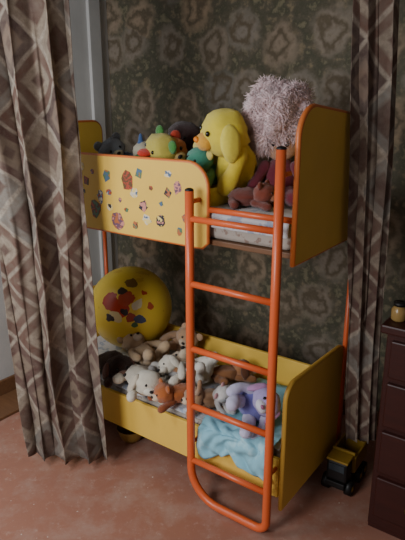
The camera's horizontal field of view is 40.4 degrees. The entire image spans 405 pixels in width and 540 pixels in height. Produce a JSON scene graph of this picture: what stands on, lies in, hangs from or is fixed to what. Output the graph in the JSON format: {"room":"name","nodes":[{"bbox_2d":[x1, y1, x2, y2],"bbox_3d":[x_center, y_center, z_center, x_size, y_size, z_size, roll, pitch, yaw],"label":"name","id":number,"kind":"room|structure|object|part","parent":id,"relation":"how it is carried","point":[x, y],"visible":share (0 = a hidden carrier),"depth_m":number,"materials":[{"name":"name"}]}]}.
{"room":"bedroom","nodes":[
{"label":"bedroom","id":0,"kind":"room"},
{"bbox_2d":[0,0,117,379],"bbox_3d":[-1.962,-0.221,1.750,0.100,2.600,4.600,12,21,34],"label":"wall","id":1,"kind":"structure","parent":0,"point":[78,21],"depth_m":3.21,"materials":[{"name":"grey paint"}]},
{"bbox_2d":[0,374,15,395],"bbox_3d":[-1.915,0.984,2.083,0.018,0.100,4.500,12,21,34],"label":"baseboard","id":2,"kind":"structure","parent":1,"relation":"attached to","point":[8,384],"depth_m":3.13,"materials":[{"name":"brown wood"}]},
{"bbox_2d":[0,389,18,420],"bbox_3d":[-1.825,1.043,2.033,0.200,0.016,4.400,12,21,34],"label":"trim","id":3,"kind":"structure","parent":1,"relation":"attached to","point":[9,406],"depth_m":3.01,"materials":[{"name":"brown wood"}]},
{"bbox_2d":[85,0,112,277],"bbox_3d":[-0.631,-0.726,3.402,0.024,2.580,0.090,12,21,34],"label":"trim","id":4,"kind":"structure","parent":1,"relation":"attached to","point":[92,6],"depth_m":3.26,"materials":[{"name":"grey paint"}]},
{"bbox_2d":[0,412,400,539],"bbox_3d":[0.000,1.578,0.482,9.000,0.100,9.000,0,17,0],"label":"floor","id":5,"kind":"structure","parent":0,"point":[143,489],"depth_m":2.30,"materials":[{"name":"pink carpet"}]},
{"bbox_2d":[116,425,141,443],"bbox_3d":[-0.351,0.804,2.723,0.148,0.070,0.148,0,17,0],"label":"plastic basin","id":6,"kind":"object","parent":5,"relation":"on","point":[126,435],"visible":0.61,"depth_m":2.68,"materials":[{"name":"yellow plastic"}]},
{"bbox_2d":[78,103,349,532],"bbox_3d":[-0.140,0.077,2.493,1.467,1.595,0.610,12,21,34],"label":"bunk bed","id":7,"kind":"object","parent":5,"relation":"on","point":[165,200],"visible":0.68,"depth_m":2.10,"materials":[{"name":"yellow laminate"}]},
{"bbox_3d":[-0.696,-0.524,2.773,0.020,0.420,0.520,12,21,34],"label":"panel","id":8,"kind":"part","parent":7,"relation":"part of","materials":[{"name":"yellow laminate"}]},
{"bbox_3d":[-0.552,0.110,3.196,0.023,1.120,0.023,12,21,34],"label":"post","id":9,"kind":"part","parent":7,"relation":"part of","materials":[{"name":"orange metal"}]},
{"bbox_2d":[101,380,280,457],"bbox_3d":[-0.122,0.595,2.679,1.360,0.140,0.450,12,21,34],"label":"mattress","id":10,"kind":"object","parent":7,"relation":"on","point":[277,453],"visible":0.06,"depth_m":2.46,"materials":[{"name":"white fabric"}]},
{"bbox_2d":[97,336,280,450],"bbox_3d":[-0.113,0.518,2.650,1.341,0.035,0.477,12,21,34],"label":"sheet","id":11,"kind":"object","parent":10,"relation":"on","point":[103,345],"visible":0.06,"depth_m":2.58,"materials":[{"name":"white fabric"}]},
{"bbox_2d":[99,350,134,387],"bbox_3d":[-0.413,0.448,2.616,0.234,0.130,0.281,-9,19,-27],"label":"stuffed animal","id":12,"kind":"object","parent":11,"relation":"on","point":[111,363],"visible":0.73,"depth_m":2.54},
{"bbox_3d":[-0.437,0.504,2.560,0.043,0.050,0.130,-2,17,-6],"label":"leg","id":13,"kind":"part","parent":12,"relation":"part of","materials":[{"name":"fabric"}]},
{"bbox_2d":[93,266,171,346],"bbox_3d":[-0.372,0.193,2.865,0.426,0.426,0.426,0,17,0],"label":"ball","id":14,"kind":"object","parent":11,"relation":"on","point":[128,299],"visible":0.78,"depth_m":2.70,"materials":[{"name":"yellow plastic"}]},
{"bbox_2d":[113,365,164,404],"bbox_3d":[-0.282,0.505,2.478,0.234,0.159,0.274,-4,17,-13],"label":"plush dog","id":15,"kind":"object","parent":11,"relation":"on","point":[141,380],"visible":0.72,"depth_m":2.38,"materials":[{"name":"fabric"}]},
{"bbox_3d":[-0.366,0.491,2.528,0.050,0.055,0.112,13,21,35],"label":"leg","id":16,"kind":"part","parent":15,"relation":"part of","materials":[{"name":"fabric"}]},
{"bbox_3d":[-0.303,0.534,2.405,0.044,0.044,0.136,1,17,3],"label":"leg","id":17,"kind":"part","parent":15,"relation":"part of","materials":[{"name":"fabric"}]},
{"bbox_2d":[117,332,170,366],"bbox_3d":[-0.292,0.389,2.685,0.244,0.170,0.217,13,21,36],"label":"plush bear","id":18,"kind":"object","parent":11,"relation":"on","point":[141,351],"visible":0.86,"depth_m":2.66},
{"bbox_3d":[-0.329,0.403,2.626,0.051,0.049,0.128,-6,18,-20],"label":"arm","id":19,"kind":"part","parent":18,"relation":"part of","materials":[{"name":"fabric"}]},
{"bbox_3d":[-0.258,0.417,2.605,0.054,0.122,0.078,40,35,23],"label":"leg","id":20,"kind":"part","parent":18,"relation":"part of","materials":[{"name":"fabric"}]},
{"bbox_3d":[-0.241,0.371,2.731,0.128,0.049,0.051,2,17,7],"label":"arm","id":21,"kind":"part","parent":18,"relation":"part of","materials":[{"name":"fabric"}]},
{"bbox_3d":[-0.202,0.397,2.672,0.054,0.122,0.078,40,35,23],"label":"leg","id":22,"kind":"part","parent":18,"relation":"part of","materials":[{"name":"fabric"}]},
{"bbox_2d":[148,361,185,382],"bbox_3d":[-0.168,0.468,2.562,0.184,0.152,0.142,4,17,13],"label":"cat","id":23,"kind":"object","parent":11,"relation":"on","point":[154,365],"visible":0.25,"depth_m":2.53},
{"bbox_3d":[-0.235,0.458,2.536,0.034,0.050,0.072,-4,18,-14],"label":"leg","id":24,"kind":"part","parent":23,"relation":"part of","materials":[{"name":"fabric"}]},
{"bbox_3d":[-0.142,0.472,2.511,0.091,0.038,0.030,15,22,40],"label":"leg","id":25,"kind":"part","parent":23,"relation":"part of","materials":[{"name":"fabric"}]},
{"bbox_2d":[156,355,185,385],"bbox_3d":[-0.132,0.476,2.490,0.150,0.178,0.185,1,17,3],"label":"plush dog","id":26,"kind":"object","parent":11,"relation":"on","point":[166,365],"visible":0.83,"depth_m":2.47},
{"bbox_3d":[-0.111,0.487,2.452,0.044,0.053,0.118,9,19,27],"label":"leg","id":27,"kind":"part","parent":26,"relation":"part of","materials":[{"name":"fabric"}]},
{"bbox_3d":[-0.095,0.448,2.463,0.036,0.052,0.112,-2,17,-7],"label":"arm","id":28,"kind":"part","parent":26,"relation":"part of","materials":[{"name":"fabric"}]},
{"bbox_2d":[147,378,203,412],"bbox_3d":[-0.113,0.525,2.394,0.240,0.110,0.186,-8,19,-26],"label":"plush bear","id":29,"kind":"object","parent":11,"relation":"on","point":[167,394],"visible":0.84,"depth_m":2.34},
{"bbox_3d":[-0.151,0.576,2.339,0.034,0.040,0.103,14,22,39],"label":"leg","id":30,"kind":"part","parent":29,"relation":"part of","materials":[{"name":"fabric"}]},
{"bbox_2d":[160,323,202,357],"bbox_3d":[-0.118,0.371,2.757,0.215,0.222,0.170,-12,21,-34],"label":"plush bear","id":31,"kind":"object","parent":11,"relation":"on","point":[178,338],"visible":0.56,"depth_m":2.74},
{"bbox_3d":[-0.163,0.343,2.778,0.128,0.066,0.042,-8,19,-25],"label":"arm","id":32,"kind":"part","parent":31,"relation":"part of","materials":[{"name":"fabric"}]},
{"bbox_3d":[-0.171,0.389,2.760,0.052,0.060,0.137,10,19,28],"label":"leg","id":33,"kind":"part","parent":31,"relation":"part of","materials":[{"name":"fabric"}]},
{"bbox_2d":[172,346,217,384],"bbox_3d":[-0.056,0.437,2.530,0.233,0.169,0.177,11,20,31],"label":"plush dog","id":34,"kind":"object","parent":11,"relation":"on","point":[204,366],"visible":0.56,"depth_m":2.50},
{"bbox_3d":[-0.010,0.456,2.449,0.054,0.122,0.078,24,26,26],"label":"leg","id":35,"kind":"part","parent":34,"relation":"part of","materials":[{"name":"fabric"}]},
{"bbox_3d":[-0.012,0.430,2.572,0.115,0.065,0.051,4,18,14],"label":"arm","id":36,"kind":"part","parent":34,"relation":"part of","materials":[{"name":"fabric"}]},
{"bbox_3d":[0.038,0.434,2.521,0.054,0.122,0.078,24,26,26],"label":"leg","id":37,"kind":"part","parent":34,"relation":"part of","materials":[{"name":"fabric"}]},
{"bbox_2d":[211,359,256,384],"bbox_3d":[0.148,0.484,2.576,0.223,0.129,0.220,-14,22,-39],"label":"plush dog","id":38,"kind":"object","parent":11,"relation":"on","point":[222,373],"visible":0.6,"depth_m":2.53},
{"bbox_3d":[0.084,0.505,2.514,0.040,0.044,0.089,-14,22,-38],"label":"leg","id":39,"kind":"part","parent":38,"relation":"part of","materials":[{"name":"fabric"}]},
{"bbox_3d":[0.197,0.500,2.540,0.109,0.035,0.035,5,18,15],"label":"leg","id":40,"kind":"part","parent":38,"relation":"part of","materials":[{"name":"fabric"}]},
{"bbox_2d":[196,378,286,480],"bbox_3d":[0.248,0.657,2.332,0.340,0.174,0.493,12,21,34],"label":"blanket","id":41,"kind":"object","parent":11,"relation":"on","point":[215,437],"visible":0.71,"depth_m":2.19,"materials":[{"name":"blue fabric"}]},
{"bbox_2d":[180,370,223,415],"bbox_3d":[0.009,0.514,2.339,0.210,0.163,0.186,-5,18,-15],"label":"plush bear","id":42,"kind":"object","parent":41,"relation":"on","point":[204,398],"visible":0.55,"depth_m":2.31},
{"bbox_3d":[-0.027,0.587,2.304,0.103,0.040,0.034,-13,21,-36],"label":"leg","id":43,"kind":"part","parent":42,"relation":"part of","materials":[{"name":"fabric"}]},
{"bbox_2d":[212,382,235,414],"bbox_3d":[0.105,0.532,2.319,0.140,0.141,0.114,0,17,2],"label":"mouse","id":44,"kind":"object","parent":41,"relation":"on","point":[219,394],"visible":0.66,"depth_m":2.28,"materials":[{"name":"fabric"}]},
{"bbox_3d":[0.073,0.576,2.299,0.063,0.068,0.032,14,22,38],"label":"arm","id":45,"kind":"part","parent":44,"relation":"part of","materials":[{"name":"fabric"}]},
{"bbox_3d":[0.104,0.581,2.309,0.035,0.041,0.086,-15,22,-40],"label":"leg","id":46,"kind":"part","parent":44,"relation":"part of","materials":[{"name":"fabric"}]},
{"bbox_2d":[226,382,280,438],"bbox_3d":[0.183,0.547,2.165,0.224,0.214,0.190,-11,20,-32],"label":"plush","id":47,"kind":"object","parent":41,"relation":"on","point":[250,399],"visible":0.7,"depth_m":2.13,"materials":[{"name":"fabric"}]},
{"bbox_3d":[0.132,0.517,2.147,0.059,0.078,0.147,-27,-3,15],"label":"leg","id":48,"kind":"part","parent":47,"relation":"part of","materials":[{"name":"fabric"}]},
{"bbox_3d":[0.157,0.474,2.172,0.141,0.068,0.045,-8,19,-24],"label":"arm","id":49,"kind":"part","parent":47,"relation":"part of","materials":[{"name":"fabric"}]},
{"bbox_3d":[0.178,0.606,2.143,0.059,0.058,0.150,3,17,10],"label":"leg","id":50,"kind":"part","parent":47,"relation":"part of","materials":[{"name":"fabric"}]},
{"bbox_3d":[0.228,0.611,2.162,0.051,0.094,0.128,12,21,34],"label":"arm","id":51,"kind":"part","parent":47,"relation":"part of","materials":[{"name":"fabric"}]},
{"bbox_3d":[0.152,-0.192,1.909,0.358,0.022,0.022,12,21,34],"label":"rail","id":52,"kind":"part","parent":7,"relation":"part of","materials":[{"name":"orange metal"}]},
{"bbox_2d":[210,224,291,249],"bbox_3d":[-0.122,-0.273,2.413,1.360,0.090,0.450,12,21,34],"label":"mattress","id":53,"kind":"object","parent":7,"relation":"on","point":[242,237],"visible":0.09,"depth_m":1.96,"materials":[{"name":"white fabric"}]},
{"bbox_2d":[210,203,291,238],"bbox_3d":[-0.117,-0.308,2.392,1.341,0.071,0.485,12,21,34],"label":"sheet","id":54,"kind":"object","parent":53,"relation":"on","point":[287,209],"visible":0.05,"depth_m":1.96,"materials":[{"name":"white fabric"}]},
{"bbox_2d":[94,132,132,155],"bbox_3d":[-0.350,-0.476,2.439,0.211,0.260,0.169,6,18,20],"label":"plush bear","id":55,"kind":"object","parent":54,"relation":"on","point":[113,144],"visible":0.42,"depth_m":2.38},
{"bbox_2d":[132,133,145,155],"bbox_3d":[-0.248,-0.453,2.369,0.164,0.262,0.194,13,21,37],"label":"cat","id":56,"kind":"object","parent":54,"relation":"on","point":[140,144],"visible":0.11,"depth_m":2.35},
{"bbox_2d":[135,125,176,158],"bbox_3d":[-0.228,-0.432,2.270,0.269,0.324,0.205,1,17,4],"label":"parrot","id":57,"kind":"object","parent":54,"relation":"on","point":[161,144],"visible":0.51,"depth_m":2.17,"materials":[{"name":"fabric"}]},
{"bbox_2d":[170,130,187,159],"bbox_3d":[-0.064,-0.419,2.260,0.258,0.301,0.193,7,18,20],"label":"plush bear","id":58,"kind":"object","parent":54,"relation":"on","point":[182,151],"visible":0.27,"depth_m":2.21,"materials":[{"name":"fabric"}]},
{"bbox_2d":[168,121,199,150],"bbox_3d":[-0.124,-0.493,2.429,0.261,0.318,0.223,9,19,28],"label":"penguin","id":59,"kind":"object","parent":54,"relation":"on","point":[188,131],"visible":0.09,"depth_m":2.35,"materials":[{"name":"fabric"}]},
{"bbox_2d":[187,142,216,186],"bbox_3d":[-0.033,-0.400,2.156,0.214,0.203,0.185,-3,17,-11],"label":"dragon","id":60,"kind":"object","parent":54,"relation":"on","point":[205,159],"visible":0.38,"depth_m":2.10,"materials":[{"name":"fabric"}]},
{"bbox_3d":[0.018,-0.339,2.127,0.048,0.103,0.100,11,20,33],"label":"arm","id":61,"kind":"part","parent":60,"relation":"part of","materials":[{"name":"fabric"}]},
{"bbox_2d":[193,108,256,205],"bbox_3d":[0.059,-0.427,2.134,0.298,0.387,0.255,4,17,11],"label":"plush","id":62,"kind":"object","parent":54,"relation":"on","point":[223,132],"visible":0.82,"depth_m":2.03,"materials":[{"name":"fabric"}]},
{"bbox_3d":[0.071,-0.282,2.135,0.210,0.108,0.090,-11,20,-32],"label":"leg","id":63,"kind":"part","parent":62,"relation":"part of","materials":[{"name":"fabric"}]},
{"bbox_3d":[0.118,-0.370,2.070,0.124,0.187,0.085,-9,19,-27],"label":"arm","id":64,"kind":"part","parent":62,"relation":"part of","materials":[{"name":"fabric"}]},
{"bbox_2d":[228,179,274,210],"bbox_3d":[0.188,-0.281,2.029,0.197,0.104,0.176,8,19,26],"label":"plush bear","id":65,"kind":"object","parent":54,"relation":"on","point":[261,196],"visible":0.88,"depth_m":1.99},
{"bbox_3d":[0.114,-0.245,2.019,0.036,0.042,0.080,-2,17,-6],"label":"leg","id":66,"kind":"part","parent":65,"relation":"part of","materials":[{"name":"fabric"}]},
{"bbox_3d":[0.211,-0.234,1.983,0.032,0.038,0.098,-14,22,-39],"label":"leg","id":67,"kind":"part","parent":65,"relation":"part of","materials":[{"name":"fabric"}]},
{"bbox_2d":[241,75,315,206],"bbox_3d":[0.287,-0.499,2.104,0.313,0.478,0.318,3,17,11],"label":"doll","id":68,"kind":"object","parent":54,"relation":"on","point":[272,112],"visible":0.84,"depth_m":2.04,"materials":[{"name":"fabric"}]},
{"bbox_3d":[0.220,-0.366,2.139,0.052,0.117,0.119,16,23,42],"label":"arm","id":69,"kind":"part","parent":68,"relation":"part of","materials":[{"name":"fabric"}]},
{"bbox_3d":[0.336,-0.282,2.091,0.067,0.067,0.192,1,17,2],"label":"leg","id":70,"kind":"part","parent":68,"relation":"part of","materials":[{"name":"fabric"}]},
{"bbox_3d":[0.374,-0.357,2.109,0.052,0.117,0.119,-6,18,-20],"label":"arm","id":71,"kind":"part","parent":68,"relation":"part of","materials":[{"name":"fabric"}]},
{"bbox_3d":[0.453,0.610,2.247,0.020,0.520,0.520,12,21,34],"label":"panel","id":72,"kind":"part","parent":7,"relation":"part of","materials":[{"name":"yellow laminate"}]},
{"bbox_3d":[0.453,-0.320,1.962,0.020,0.505,0.520,12,21,34],"label":"panel","id":73,"kind":"part","parent":7,"relation":"part of","materials":[{"name":"yellow laminate"}]},
{"bbox_3d":[0.617,0.359,2.384,0.023,1.120,0.023,12,21,34],"label":"post","id":74,"kind":"part","parent":7,"relation":"part of","materials":[{"name":"orange paint"}]},
{"bbox_2d":[321,433,366,496],"bbox_3d":[0.624,0.846,2.406,0.133,0.176,0.238,11,20,33],"label":"toy truck","id":75,"kind":"object","parent":5,"relation":"on","point":[345,462],"visible":0.99,"depth_m":2.34,"materials":[{"name":"plastic"}]},
{"bbox_2d":[368,316,404,539],"bbox_3d":[1.044,0.613,1.994,0.740,0.861,0.471,12,21,34],"label":"dresser","id":76,"kind":"object","parent":5,"relation":"on","point":[386,514],"visible":0.99,"depth_m":2.00,"materials":[{"name":"red wood"}]},
{"bbox_3d":[0.926,0.916,1.917,0.660,0.174,0.020,12,21,34],"label":"drawer","id":77,"kind":"part","parent":76,"relation":"part of","materials":[{"name":"red wood"}]},
{"bbox_3d":[0.926,0.729,1.859,0.660,0.174,0.020,12,21,34],"label":"drawer","id":78,"kind":"part","parent":76,"relation":"part of","materials":[{"name":"red wood"}]},
{"bbox_3d":[0.926,0.541,1.802,0.660,0.174,0.020,12,21,34],"label":"drawer","id":79,"kind":"part","parent":76,"relation":"part of","materials":[{"name":"red wood"}]},
{"bbox_3d":[0.926,0.369,1.749,0.660,0.142,0.020,12,21,34],"label":"drawer","id":80,"kind":"part","parent":76,"relation":"part of","materials":[{"name":"red wood"}]},
{"bbox_2d":[391,300,404,321],"bbox_3d":[0.693,0.144,1.937,0.054,0.068,0.054,0,17,0],"label":"jar","id":81,"kind":"object","parent":76,"relation":"on","point":[398,310],"visible":1,"depth_m":1.92,"materials":[{"name":"yellow glass"}]},
{"bbox_3d":[0.693,0.118,1.929,0.042,0.013,0.042,0,17,0],"label":"lid","id":82,"kind":"part","parent":81,"relation":"part of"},
{"bbox_2d":[106,0,404,410],"bbox_3d":[1.077,-0.425,2.416,4.200,2.600,0.100,12,21,34],"label":"wall","id":83,"kind":"structure","parent":0,"point":[171,61],"depth_m":2.96,"materials":[{"name":"paper"}]},
{"bbox_2d":[342,400,378,425],"bbox_3d":[1.043,0.794,2.739,3.900,0.080,0.019,12,21,34],"label":"baseboard","id":84,"kind":"structure","parent":83,"relation":"attached to","point":[343,411],"depth_m":2.92,"materials":[{"name":"brown wood"}]},
{"bbox_3d":[0.000,-1.331,1.789,3.002,0.026,0.226,0,17,0],"label":"curtain rod","id":85,"kind":"object","parent":83,"relation":"attached to","visible":0},
{"bbox_2d":[0,0,106,464],"bbox_3d":[-0.664,-0.228,2.180,0.466,2.298,0.122,0,17,0],"label":"curtain","id":86,"kind":"object","parent":85,"relation":"hanging from","point":[46,271],"visible":1,"depth_m":2.21,"materials":[{"name":"brown fabric"}]},
{"bbox_2d":[345,0,399,443],"bbox_3d":[0.615,-0.279,2.042,0.250,2.121,0.050,1,17,4],"label":"curtain","id":87,"kind":"object","parent":85,"relation":"hanging from","point":[375,23],"visible":0.99,"depth_m":2.04,"materials":[{"name":"fabric"}]}
]}

